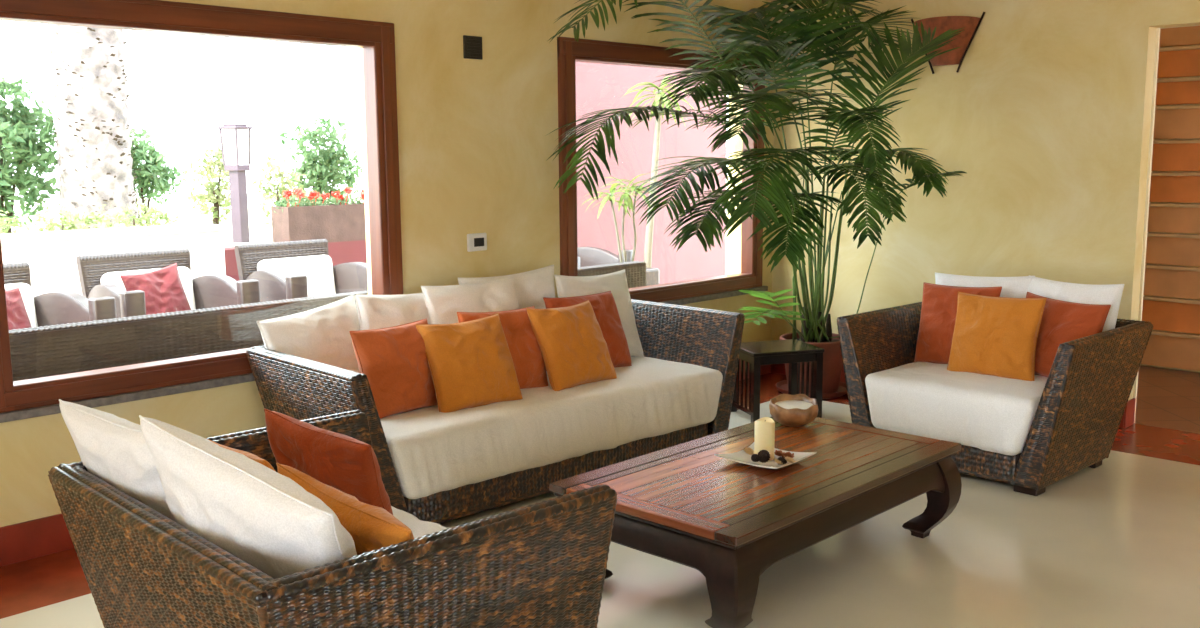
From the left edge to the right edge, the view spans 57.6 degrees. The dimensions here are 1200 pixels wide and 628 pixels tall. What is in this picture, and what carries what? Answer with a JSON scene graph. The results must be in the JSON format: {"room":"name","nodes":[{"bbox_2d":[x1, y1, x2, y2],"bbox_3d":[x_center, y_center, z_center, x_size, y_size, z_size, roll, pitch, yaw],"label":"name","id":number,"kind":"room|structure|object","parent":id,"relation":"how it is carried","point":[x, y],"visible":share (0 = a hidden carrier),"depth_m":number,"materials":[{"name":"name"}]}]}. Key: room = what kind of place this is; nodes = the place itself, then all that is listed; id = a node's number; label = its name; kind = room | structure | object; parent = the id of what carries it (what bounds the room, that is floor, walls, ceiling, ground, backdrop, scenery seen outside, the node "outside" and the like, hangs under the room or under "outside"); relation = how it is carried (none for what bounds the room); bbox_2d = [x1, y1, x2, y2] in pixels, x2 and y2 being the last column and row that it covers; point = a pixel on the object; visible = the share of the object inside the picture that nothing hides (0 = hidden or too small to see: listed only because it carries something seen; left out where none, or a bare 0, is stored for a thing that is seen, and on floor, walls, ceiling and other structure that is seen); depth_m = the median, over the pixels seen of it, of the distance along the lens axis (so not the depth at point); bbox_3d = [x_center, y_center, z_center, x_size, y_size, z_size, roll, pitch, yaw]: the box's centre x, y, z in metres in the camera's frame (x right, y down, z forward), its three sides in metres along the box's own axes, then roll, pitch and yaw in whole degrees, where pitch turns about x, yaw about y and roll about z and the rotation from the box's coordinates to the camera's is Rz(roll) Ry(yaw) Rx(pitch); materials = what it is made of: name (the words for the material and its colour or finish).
{"room":"living room","nodes":[
{"label":"living room","id":0,"kind":"room"},
{"bbox_2d":[0,0,775,526],"bbox_3d":[-2.393,-0.550,3.928,0.280,3.000,10.000,7,11,43],"label":"wall","id":1,"kind":"structure","parent":0,"point":[475,146],"depth_m":5.47,"materials":[{"name":"paint"}]},
{"bbox_2d":[0,0,402,422],"bbox_3d":[-1.714,-0.489,4.638,0.335,1.574,1.980,7,11,43],"label":"window","id":2,"kind":"structure","parent":1,"relation":"in","point":[36,397],"depth_m":4.52,"materials":[{"name":"brown wood"}]},
{"bbox_2d":[0,359,770,566],"bbox_3d":[-2.281,0.876,4.026,0.014,0.148,9.986,7,11,43],"label":"baseboard","id":3,"kind":"structure","parent":1,"relation":"attached to","point":[35,538],"depth_m":4.16,"materials":[{"name":"red paint"}]},
{"bbox_2d":[463,35,482,59],"bbox_3d":[-0.633,-1.330,5.450,0.017,0.112,0.116,7,11,43],"label":"air vent","id":4,"kind":"object","parent":1,"relation":"in","point":[472,45],"visible":1,"depth_m":5.44,"materials":[{"name":"black plastic"}]},
{"bbox_2d":[467,233,486,251],"bbox_3d":[-0.628,-0.367,5.586,0.018,0.090,0.124,7,11,43],"label":"thermostat","id":5,"kind":"object","parent":1,"relation":"attached to","point":[476,241],"visible":1,"depth_m":5.58,"materials":[{"name":"white plastic"}]},
{"bbox_2d":[557,37,767,304],"bbox_3d":[0.332,-0.834,6.734,0.335,1.554,1.980,7,11,43],"label":"window","id":6,"kind":"structure","parent":1,"relation":"in","point":[570,51],"depth_m":6.36,"materials":[{"name":"brown wood"}]},
{"bbox_2d":[0,400,1199,627],"bbox_3d":[0.787,1.449,0.769,7.980,0.100,9.480,7,11,43],"label":"floor","id":7,"kind":"structure","parent":0,"point":[1115,543],"depth_m":3.97,"materials":[{"name":"beige tile"}]},
{"bbox_2d":[48,410,617,627],"bbox_3d":[-0.696,0.756,2.836,0.971,0.702,1.209,-8,11,-43],"label":"wicker loveseat","id":8,"kind":"object","parent":7,"relation":"on","point":[543,564],"visible":0.74,"depth_m":2.45,"materials":[{"name":"brown wicker"}]},
{"bbox_2d":[59,399,175,521],"bbox_3d":[-1.164,0.460,2.847,0.630,0.447,0.243,7,11,42],"label":"pillow","id":9,"kind":"object","parent":8,"relation":"on","point":[114,449],"visible":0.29,"depth_m":2.72,"materials":[{"name":"white fabric"}]},
{"bbox_2d":[207,439,275,471],"bbox_3d":[-0.895,0.509,2.890,0.194,0.365,0.431,-7,11,-39],"label":"throw pillow","id":10,"kind":"object","parent":8,"relation":"on","point":[247,454],"visible":0.06,"depth_m":2.75,"materials":[{"name":"orange fabric"}]},
{"bbox_2d":[139,415,356,578],"bbox_3d":[-0.767,0.510,2.480,0.722,0.540,0.278,5,10,34],"label":"pillow","id":11,"kind":"object","parent":8,"relation":"on","point":[257,514],"visible":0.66,"depth_m":2.32,"materials":[{"name":"white fabric"}]},
{"bbox_2d":[264,408,392,514],"bbox_3d":[-0.762,0.459,3.106,0.450,0.372,0.186,4,10,30],"label":"throw pillow","id":12,"kind":"object","parent":8,"relation":"on","point":[349,465],"visible":0.59,"depth_m":3.00,"materials":[{"name":"orange fabric"}]},
{"bbox_2d":[276,463,413,554],"bbox_3d":[-0.554,0.556,2.552,0.494,0.400,0.219,5,10,32],"label":"throw pillow","id":13,"kind":"object","parent":8,"relation":"on","point":[371,527],"visible":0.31,"depth_m":2.41,"materials":[{"name":"orange fabric"}]},
{"bbox_2d":[391,506,447,538],"bbox_3d":[-0.603,0.788,2.930,0.716,0.284,0.887,-8,11,-43],"label":"seat cushion","id":14,"kind":"object","parent":8,"relation":"on","point":[419,528],"depth_m":3.20,"materials":[{"name":"white fabric"}]},
{"bbox_2d":[246,299,744,523],"bbox_3d":[-0.377,0.414,5.175,2.279,0.702,0.920,-8,11,-42],"label":"wicker sofa","id":15,"kind":"object","parent":7,"relation":"on","point":[437,467],"visible":0.67,"depth_m":4.72,"materials":[{"name":"brown wicker"}]},
{"bbox_2d":[256,294,359,372],"bbox_3d":[-1.243,0.166,4.859,0.201,0.461,0.553,5,10,34],"label":"pillow","id":16,"kind":"object","parent":15,"relation":"on","point":[321,334],"visible":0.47,"depth_m":4.79,"materials":[{"name":"beige fabric"}]},
{"bbox_2d":[354,293,430,329],"bbox_3d":[-0.900,0.121,5.102,0.525,0.469,0.221,-8,11,-44],"label":"pillow","id":17,"kind":"object","parent":15,"relation":"on","point":[374,311],"visible":0.24,"depth_m":5.00,"materials":[{"name":"beige fabric"}]},
{"bbox_2d":[349,318,437,418],"bbox_3d":[-0.844,0.235,4.625,0.204,0.382,0.404,6,11,38],"label":"throw pillow","id":18,"kind":"object","parent":15,"relation":"on","point":[394,361],"visible":0.68,"depth_m":4.54,"materials":[{"name":"fabric"}]},
{"bbox_2d":[416,313,521,412],"bbox_3d":[-0.559,0.217,4.736,0.409,0.390,0.262,-7,10,-38],"label":"throw pillow","id":19,"kind":"object","parent":15,"relation":"on","point":[471,364],"visible":0.99,"depth_m":4.67,"materials":[{"name":"orange fabric"}]},
{"bbox_2d":[421,276,518,323],"bbox_3d":[-0.578,0.080,5.272,0.532,0.479,0.222,-7,10,-38],"label":"pillow","id":20,"kind":"object","parent":15,"relation":"on","point":[443,303],"visible":0.35,"depth_m":5.22,"materials":[{"name":"beige fabric"}]},
{"bbox_2d":[457,306,547,388],"bbox_3d":[-0.440,0.172,5.000,0.427,0.394,0.224,-6,10,-33],"label":"throw pillow","id":21,"kind":"object","parent":15,"relation":"on","point":[524,348],"visible":0.5,"depth_m":4.99,"materials":[{"name":"fabric"}]},
{"bbox_2d":[458,265,554,308],"bbox_3d":[-0.438,0.027,5.554,0.583,0.520,0.167,-8,11,-41],"label":"pillow","id":22,"kind":"object","parent":15,"relation":"on","point":[531,286],"visible":0.2,"depth_m":5.58,"materials":[{"name":"beige fabric"}]},
{"bbox_2d":[380,356,722,498],"bbox_3d":[-0.290,0.472,5.090,1.957,0.285,0.665,-8,11,-42],"label":"seat cushion","id":23,"kind":"object","parent":15,"relation":"on","point":[431,453],"depth_m":4.75,"materials":[{"name":"beige fabric"}]},
{"bbox_2d":[526,300,616,390],"bbox_3d":[-0.126,0.150,5.166,0.242,0.388,0.424,7,11,43],"label":"throw pillow","id":24,"kind":"object","parent":15,"relation":"on","point":[571,341],"visible":0.98,"depth_m":5.08,"materials":[{"name":"orange fabric"}]},
{"bbox_2d":[543,291,631,367],"bbox_3d":[-0.057,0.094,5.476,0.443,0.379,0.228,-7,11,-40],"label":"throw pillow","id":25,"kind":"object","parent":15,"relation":"on","point":[603,304],"visible":0.41,"depth_m":5.48,"materials":[{"name":"orange fabric"}]},
{"bbox_2d":[554,269,643,356],"bbox_3d":[0.005,0.014,5.758,0.512,0.475,0.217,-8,11,-41],"label":"pillow","id":26,"kind":"object","parent":15,"relation":"on","point":[615,282],"visible":0.49,"depth_m":5.79,"materials":[{"name":"beige fabric"}]},
{"bbox_2d":[549,417,961,627],"bbox_3d":[0.621,0.733,4.073,0.829,0.372,1.476,7,11,43],"label":"coffee table","id":27,"kind":"object","parent":7,"relation":"on","point":[728,521],"visible":0.86,"depth_m":3.77,"materials":[{"name":"brown wood"}]},
{"bbox_2d":[715,442,816,468],"bbox_3d":[0.615,0.532,4.048,0.270,0.034,0.270,7,11,41],"label":"ceramic dish","id":28,"kind":"object","parent":27,"relation":"on","point":[741,456],"visible":0.61,"depth_m":4.04,"materials":[{"name":"beige ceramic"}]},
{"bbox_2d":[743,447,753,454],"bbox_3d":[0.561,0.513,4.092,0.046,0.026,0.051,4,9,26],"label":"dried flower","id":29,"kind":"object","parent":28,"relation":"on","point":[748,450],"visible":0.98,"depth_m":4.09,"materials":[{"name":"beige plant"}]},
{"bbox_2d":[751,454,758,461],"bbox_3d":[0.571,0.531,4.023,0.032,0.032,0.030,-6,10,-35],"label":"pine cone","id":30,"kind":"object","parent":28,"relation":"on","point":[754,458],"visible":0.9,"depth_m":4.01,"materials":[{"name":"brown plant"}]},
{"bbox_2d":[757,450,769,462],"bbox_3d":[0.594,0.516,3.961,0.048,0.048,0.048,-6,10,-35],"label":"pine cone","id":31,"kind":"object","parent":28,"relation":"on","point":[763,456],"visible":1,"depth_m":3.95,"materials":[{"name":"brown plant"}]},
{"bbox_2d":[754,417,774,460],"bbox_3d":[0.611,0.463,4.049,0.076,0.150,0.074,7,11,43],"label":"pillar candle","id":32,"kind":"object","parent":28,"relation":"in","point":[764,433],"visible":0.8,"depth_m":4.02,"materials":[{"name":"beige wax"}]},
{"bbox_2d":[774,450,784,455],"bbox_3d":[0.668,0.519,4.071,0.042,0.018,0.042,-2,8,-10],"label":"dried flower","id":33,"kind":"object","parent":28,"relation":"on","point":[779,452],"visible":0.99,"depth_m":4.07,"materials":[{"name":"red plant"}]},
{"bbox_2d":[778,456,786,463],"bbox_3d":[0.660,0.535,3.967,0.034,0.036,0.036,7,11,43],"label":"pine cone","id":34,"kind":"object","parent":28,"relation":"on","point":[782,459],"visible":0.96,"depth_m":3.96,"materials":[{"name":"brown plant"}]},
{"bbox_2d":[781,452,793,457],"bbox_3d":[0.691,0.522,4.024,0.049,0.021,0.051,-8,11,-44],"label":"dried flower","id":35,"kind":"object","parent":28,"relation":"on","point":[786,454],"visible":0.54,"depth_m":4.03,"materials":[{"name":"red plant"}]},
{"bbox_2d":[784,455,795,462],"bbox_3d":[0.691,0.527,3.965,0.043,0.024,0.047,-1,8,-2],"label":"dried flower","id":36,"kind":"object","parent":28,"relation":"on","point":[789,459],"visible":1,"depth_m":3.96,"materials":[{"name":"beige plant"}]},
{"bbox_2d":[769,394,817,426],"bbox_3d":[0.815,0.408,4.600,0.202,0.113,0.205,7,11,43],"label":"bowl","id":37,"kind":"object","parent":27,"relation":"on","point":[797,410],"visible":1,"depth_m":4.54,"materials":[{"name":"beige wood"}]},
{"bbox_2d":[731,339,823,422],"bbox_3d":[1.015,0.385,6.340,0.440,0.405,0.360,-3,9,-17],"label":"side table","id":38,"kind":"object","parent":7,"relation":"on","point":[793,352],"visible":0.71,"depth_m":6.23,"materials":[{"name":"black paint"}]},
{"bbox_2d":[837,302,1153,495],"bbox_3d":[1.897,0.370,5.357,0.921,0.702,1.189,-8,11,-43],"label":"wicker loveseat","id":39,"kind":"object","parent":7,"relation":"on","point":[1030,436],"visible":0.79,"depth_m":5.02,"materials":[{"name":"brown wicker"}]},
{"bbox_2d":[865,362,1047,455],"bbox_3d":[1.805,0.429,5.277,0.667,0.283,0.867,-8,11,-43],"label":"seat cushion","id":40,"kind":"object","parent":39,"relation":"on","point":[988,415],"depth_m":5.05,"materials":[{"name":"white fabric"}]},
{"bbox_2d":[914,282,1001,363],"bbox_3d":[1.810,0.060,5.544,0.431,0.425,0.170,7,11,42],"label":"throw pillow","id":41,"kind":"object","parent":39,"relation":"on","point":[939,302],"visible":0.59,"depth_m":5.57,"materials":[{"name":"orange fabric"}]},
{"bbox_2d":[935,272,1034,297],"bbox_3d":[1.962,0.021,5.651,0.541,0.467,0.182,7,11,40],"label":"pillow","id":42,"kind":"object","parent":39,"relation":"on","point":[1012,287],"visible":0.29,"depth_m":5.59,"materials":[{"name":"white fabric"}]},
{"bbox_2d":[947,292,1046,380],"bbox_3d":[1.904,0.111,5.271,0.435,0.402,0.182,7,11,40],"label":"throw pillow","id":43,"kind":"object","parent":39,"relation":"on","point":[994,336],"visible":0.96,"depth_m":5.22,"materials":[{"name":"orange fabric"}]},
{"bbox_2d":[1026,292,1110,376],"bbox_3d":[2.165,0.122,5.206,0.197,0.409,0.447,-7,11,-39],"label":"throw pillow","id":44,"kind":"object","parent":39,"relation":"on","point":[1061,321],"visible":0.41,"depth_m":5.14,"materials":[{"name":"orange fabric"}]},
{"bbox_2d":[1027,275,1123,331],"bbox_3d":[2.276,0.062,5.329,0.187,0.457,0.484,-7,10,-37],"label":"pillow","id":45,"kind":"object","parent":39,"relation":"on","point":[1111,294],"visible":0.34,"depth_m":5.24,"materials":[{"name":"white fabric"}]},
{"bbox_2d":[771,0,1199,399],"bbox_3d":[4.185,-0.702,4.617,8.780,3.000,0.140,7,11,43],"label":"wall","id":46,"kind":"structure","parent":0,"point":[1045,113],"depth_m":6.25,"materials":[{"name":"paint"}]},
{"bbox_2d":[0,373,1199,618],"bbox_3d":[0.728,1.375,1.279,8.780,0.100,10.140,7,11,43],"label":"floor","id":47,"kind":"structure","parent":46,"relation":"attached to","point":[35,583],"depth_m":4.11,"materials":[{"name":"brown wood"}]},
{"bbox_2d":[547,0,966,398],"bbox_3d":[0.941,-0.591,6.005,1.590,2.434,2.347,7,11,43],"label":"potted palm","id":48,"kind":"object","parent":47,"relation":"on","point":[811,35],"visible":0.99,"depth_m":5.93,"materials":[{"name":"plant"}]},
{"bbox_2d":[780,332,842,392],"bbox_3d":[1.351,0.312,6.914,0.428,0.337,0.428,7,11,43],"label":"pot","id":49,"kind":"object","parent":48,"relation":"attached to","point":[832,357],"depth_m":6.79,"materials":[{"name":"ceramic"}]},
{"bbox_2d":[911,12,984,73],"bbox_3d":[2.005,-1.586,6.409,0.469,0.336,0.135,7,11,43],"label":"wall sconce","id":50,"kind":"object","parent":46,"relation":"attached to","point":[942,24],"visible":0.77,"depth_m":6.36,"materials":[{"name":"brown metal"}]},
{"bbox_2d":[771,363,1134,427],"bbox_3d":[4.287,0.724,4.714,8.500,0.148,0.139,7,11,43],"label":"baseboard","id":51,"kind":"structure","parent":46,"relation":"attached to","point":[1127,420],"depth_m":6.04,"materials":[{"name":"red paint"}]},
{"bbox_2d":[1133,25,1199,422],"bbox_3d":[3.472,-0.401,5.457,1.466,2.175,0.047,7,11,43],"label":"trim","id":52,"kind":"structure","parent":46,"relation":"attached to","point":[1157,29],"depth_m":5.89,"materials":[{"name":"beige paint"}]},
{"bbox_2d":[1134,366,1199,433],"bbox_3d":[4.324,0.646,6.125,5.400,0.098,1.910,7,11,43],"label":"trim","id":53,"kind":"structure","parent":46,"relation":"attached to","point":[1166,398],"depth_m":6.68,"materials":[{"name":"brown wood"}]},
{"bbox_2d":[1140,45,1199,372],"bbox_3d":[4.984,-0.979,6.492,5.260,3.000,0.120,7,11,43],"label":"wall","id":54,"kind":"structure","parent":0,"point":[1186,45],"depth_m":7.49,"materials":[{"name":"paint"}]},
{"bbox_2d":[1141,26,1199,370],"bbox_3d":[4.381,-0.857,6.961,3.750,2.592,0.065,7,11,43],"label":"cladding","id":55,"kind":"object","parent":54,"relation":"attached to","point":[1174,349],"visible":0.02,"depth_m":7.43,"materials":[{"name":"wood"}]},
{"label":"outside","id":56,"kind":"structure","parent":0,"visible":0},
{"bbox_2d":[4,180,727,274],"bbox_3d":[-5.891,-0.864,14.310,12.350,0.900,60.000,7,11,43],"label":"garden bed","id":57,"kind":"object","parent":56,"point":[259,232],"depth_m":13.54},
{"bbox_2d":[0,210,36,233],"bbox_3d":[-4.575,-0.615,8.150,0.378,0.374,0.636,7,11,43],"label":"shrub","id":58,"kind":"object","parent":57,"relation":"on","point":[3,224],"visible":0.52,"depth_m":8.19,"materials":[{"name":"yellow plant"}]},
{"bbox_2d":[0,74,59,232],"bbox_3d":[-5.729,-1.500,10.253,1.200,1.532,1.155,-1,8,-1],"label":"bush","id":59,"kind":"object","parent":57,"relation":"on","point":[19,137],"visible":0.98,"depth_m":10.34,"materials":[{"name":"green plant"}]},
{"bbox_2d":[33,204,127,231],"bbox_3d":[-4.061,-0.680,8.541,0.410,0.381,0.677,7,11,43],"label":"shrub","id":60,"kind":"object","parent":57,"relation":"on","point":[69,223],"visible":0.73,"depth_m":8.42,"materials":[{"name":"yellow plant"}]},
{"bbox_2d":[44,24,139,230],"bbox_3d":[-4.861,-3.238,10.214,4.771,4.957,4.643,3,9,25],"label":"palm tree","id":61,"kind":"object","parent":57,"relation":"on","point":[89,77],"visible":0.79,"depth_m":10.20,"materials":[{"name":"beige plant"}]},
{"bbox_2d":[93,197,180,227],"bbox_3d":[-3.732,-0.742,8.850,0.397,0.418,0.731,7,11,43],"label":"shrub","id":62,"kind":"object","parent":57,"relation":"on","point":[145,217],"visible":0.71,"depth_m":8.83,"materials":[{"name":"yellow plant"}]},
{"bbox_2d":[129,127,187,224],"bbox_3d":[-4.823,-1.492,11.503,0.729,1.137,0.930,7,11,43],"label":"bush","id":63,"kind":"object","parent":57,"relation":"on","point":[147,174],"visible":0.7,"depth_m":11.48,"materials":[{"name":"green plant"}]},
{"bbox_2d":[179,144,231,224],"bbox_3d":[-3.470,-1.105,9.798,0.450,0.837,0.519,7,11,43],"label":"bush","id":64,"kind":"object","parent":57,"relation":"on","point":[210,168],"visible":0.83,"depth_m":9.75,"materials":[{"name":"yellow plant"}]},
{"bbox_2d":[217,124,252,242],"bbox_3d":[-3.035,-1.093,9.161,0.200,0.985,0.200,3,9,24],"label":"garden lamp","id":65,"kind":"object","parent":57,"relation":"on","point":[235,139],"visible":1,"depth_m":9.12,"materials":[{"name":"white plastic"}]},
{"bbox_2d":[252,156,313,225],"bbox_3d":[-2.838,-1.063,9.872,0.418,0.739,0.578,7,11,43],"label":"bush","id":66,"kind":"object","parent":57,"relation":"on","point":[281,175],"visible":0.56,"depth_m":9.78,"materials":[{"name":"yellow plant"}]},
{"bbox_2d":[279,116,362,203],"bbox_3d":[-2.659,-1.359,10.587,0.608,1.106,0.882,7,11,43],"label":"bush","id":67,"kind":"object","parent":57,"relation":"on","point":[320,169],"visible":0.88,"depth_m":10.48,"materials":[{"name":"green plant"}]},
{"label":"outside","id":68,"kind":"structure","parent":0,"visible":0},
{"bbox_3d":[14.369,2.320,-4.944,43.400,0.200,80.000,7,11,43],"label":"trim","id":69,"kind":"structure","parent":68,"visible":0},
{"bbox_2d":[3,262,116,327],"bbox_3d":[-3.302,0.234,6.058,0.863,0.952,0.854,5,10,36],"label":"armchair","id":70,"kind":"object","parent":69,"relation":"on","point":[62,307],"visible":0.22,"depth_m":6.28,"materials":[{"name":"grey wicker"}]},
{"bbox_2d":[5,287,31,329],"bbox_3d":[-3.372,0.048,6.102,0.181,0.362,0.387,5,10,31],"label":"pillow","id":71,"kind":"object","parent":70,"relation":"on","point":[18,318],"visible":0.51,"depth_m":6.18,"materials":[{"name":"red fabric"}]},
{"bbox_2d":[5,283,37,327],"bbox_3d":[-3.478,0.033,6.157,0.166,0.371,0.570,5,10,36],"label":"cushion","id":72,"kind":"object","parent":70,"relation":"on","point":[30,302],"depth_m":6.31,"materials":[{"name":"fabric"}]},
{"bbox_2d":[76,248,259,317],"bbox_3d":[-2.755,0.102,6.943,0.863,0.952,0.854,7,11,43],"label":"armchair","id":73,"kind":"object","parent":69,"relation":"on","point":[99,275],"visible":0.26,"depth_m":6.99,"materials":[{"name":"grey wicker"}]},
{"bbox_2d":[101,267,195,309],"bbox_3d":[-2.911,-0.103,7.064,0.166,0.371,0.570,7,11,43],"label":"cushion","id":74,"kind":"object","parent":73,"relation":"on","point":[189,284],"depth_m":7.16,"materials":[{"name":"fabric"}]},
{"bbox_2d":[120,263,190,314],"bbox_3d":[-2.822,-0.097,6.999,0.184,0.433,0.451,6,11,38],"label":"pillow","id":75,"kind":"object","parent":73,"relation":"on","point":[163,288],"visible":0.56,"depth_m":6.97,"materials":[{"name":"red fabric"}]},
{"bbox_2d":[0,223,366,296],"bbox_3d":[-4.303,0.085,6.939,0.330,1.110,9.500,7,11,43],"label":"wall","id":76,"kind":"structure","parent":69,"relation":"on","point":[51,256],"depth_m":7.64,"materials":[{"name":"white paint"}]},
{"bbox_2d":[271,203,365,242],"bbox_3d":[-2.195,-0.756,9.040,0.260,0.300,1.000,7,11,43],"label":"planter box","id":77,"kind":"object","parent":76,"relation":"on","point":[332,222],"visible":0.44,"depth_m":8.79,"materials":[{"name":"brown concrete"}]},
{"bbox_2d":[274,188,306,213],"bbox_3d":[-2.470,-0.904,8.725,0.243,0.199,0.276,7,11,43],"label":"geranium","id":78,"kind":"object","parent":77,"relation":"in","point":[287,194],"visible":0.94,"depth_m":8.70,"materials":[{"name":"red plant"}]},
{"bbox_2d":[299,191,330,205],"bbox_3d":[-2.320,-0.914,8.883,0.234,0.196,0.324,7,11,43],"label":"geranium","id":79,"kind":"object","parent":77,"relation":"in","point":[313,195],"visible":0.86,"depth_m":8.84,"materials":[{"name":"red plant"}]},
{"bbox_2d":[319,187,355,204],"bbox_3d":[-2.156,-0.952,9.029,0.226,0.193,0.319,7,11,43],"label":"geranium","id":80,"kind":"object","parent":77,"relation":"in","point":[342,199],"visible":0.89,"depth_m":9.00,"materials":[{"name":"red plant"}]},
{"bbox_2d":[347,189,364,203],"bbox_3d":[-1.985,-0.973,9.207,0.250,0.203,0.267,2,9,16],"label":"geranium","id":81,"kind":"object","parent":77,"relation":"in","point":[361,194],"visible":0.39,"depth_m":9.14,"materials":[{"name":"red plant"}]},
{"bbox_2d":[9,291,367,380],"bbox_3d":[-2.305,0.410,5.217,0.755,0.870,2.750,7,11,43],"label":"outdoor sofa","id":82,"kind":"object","parent":69,"relation":"on","point":[36,352],"visible":0.24,"depth_m":4.90,"materials":[{"name":"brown wicker"}]},
{"bbox_2d":[234,239,367,301],"bbox_3d":[-2.017,-0.018,7.729,0.863,0.952,0.854,7,11,43],"label":"armchair","id":83,"kind":"object","parent":69,"relation":"on","point":[285,270],"visible":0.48,"depth_m":7.82,"materials":[{"name":"white fabric"}]},
{"bbox_2d":[257,255,335,296],"bbox_3d":[-2.173,-0.222,7.850,0.166,0.371,0.570,7,11,43],"label":"cushion","id":84,"kind":"object","parent":83,"relation":"on","point":[320,273],"depth_m":7.87,"materials":[{"name":"white fabric"}]},
{"bbox_2d":[578,261,645,287],"bbox_3d":[-0.393,0.121,7.109,0.655,0.870,1.360,7,11,43],"label":"outdoor sofa","id":85,"kind":"object","parent":69,"relation":"on","point":[635,271],"visible":0.1,"depth_m":7.19,"materials":[{"name":"grey wicker"}]},
{"bbox_2d":[578,247,632,266],"bbox_3d":[-0.315,-0.198,8.882,0.863,0.952,0.854,5,10,36],"label":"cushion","id":86,"kind":"object","parent":85,"relation":"on","point":[587,256],"visible":0.02,"depth_m":9.02,"materials":[{"name":"white fabric"}]},
{"bbox_2d":[576,62,726,283],"bbox_3d":[0.130,-2.049,11.001,0.650,4.100,2.900,7,11,43],"label":"wall","id":87,"kind":"structure","parent":69,"relation":"on","point":[599,86],"depth_m":10.89,"materials":[{"name":"pink paint"}]},
{"bbox_2d":[646,267,658,285],"bbox_3d":[0.208,0.022,8.419,0.300,0.740,0.440,7,11,43],"label":"planter","id":88,"kind":"object","parent":69,"relation":"on","point":[652,274],"visible":0.09,"depth_m":8.37,"materials":[{"name":"ceramic"}]},
{"bbox_2d":[582,174,657,262],"bbox_3d":[0.181,-0.679,8.298,0.470,0.768,0.783,7,11,43],"label":"dracaena","id":89,"kind":"object","parent":88,"relation":"on","point":[628,202],"visible":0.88,"depth_m":8.26,"materials":[{"name":"green plant"}]},
{"bbox_2d":[623,76,694,267],"bbox_3d":[0.493,-0.824,8.955,0.623,2.259,0.685,0,8,0],"label":"slender tree","id":90,"kind":"object","parent":69,"relation":"on","point":[660,92],"visible":0.62,"depth_m":8.85,"materials":[{"name":"green plant"}]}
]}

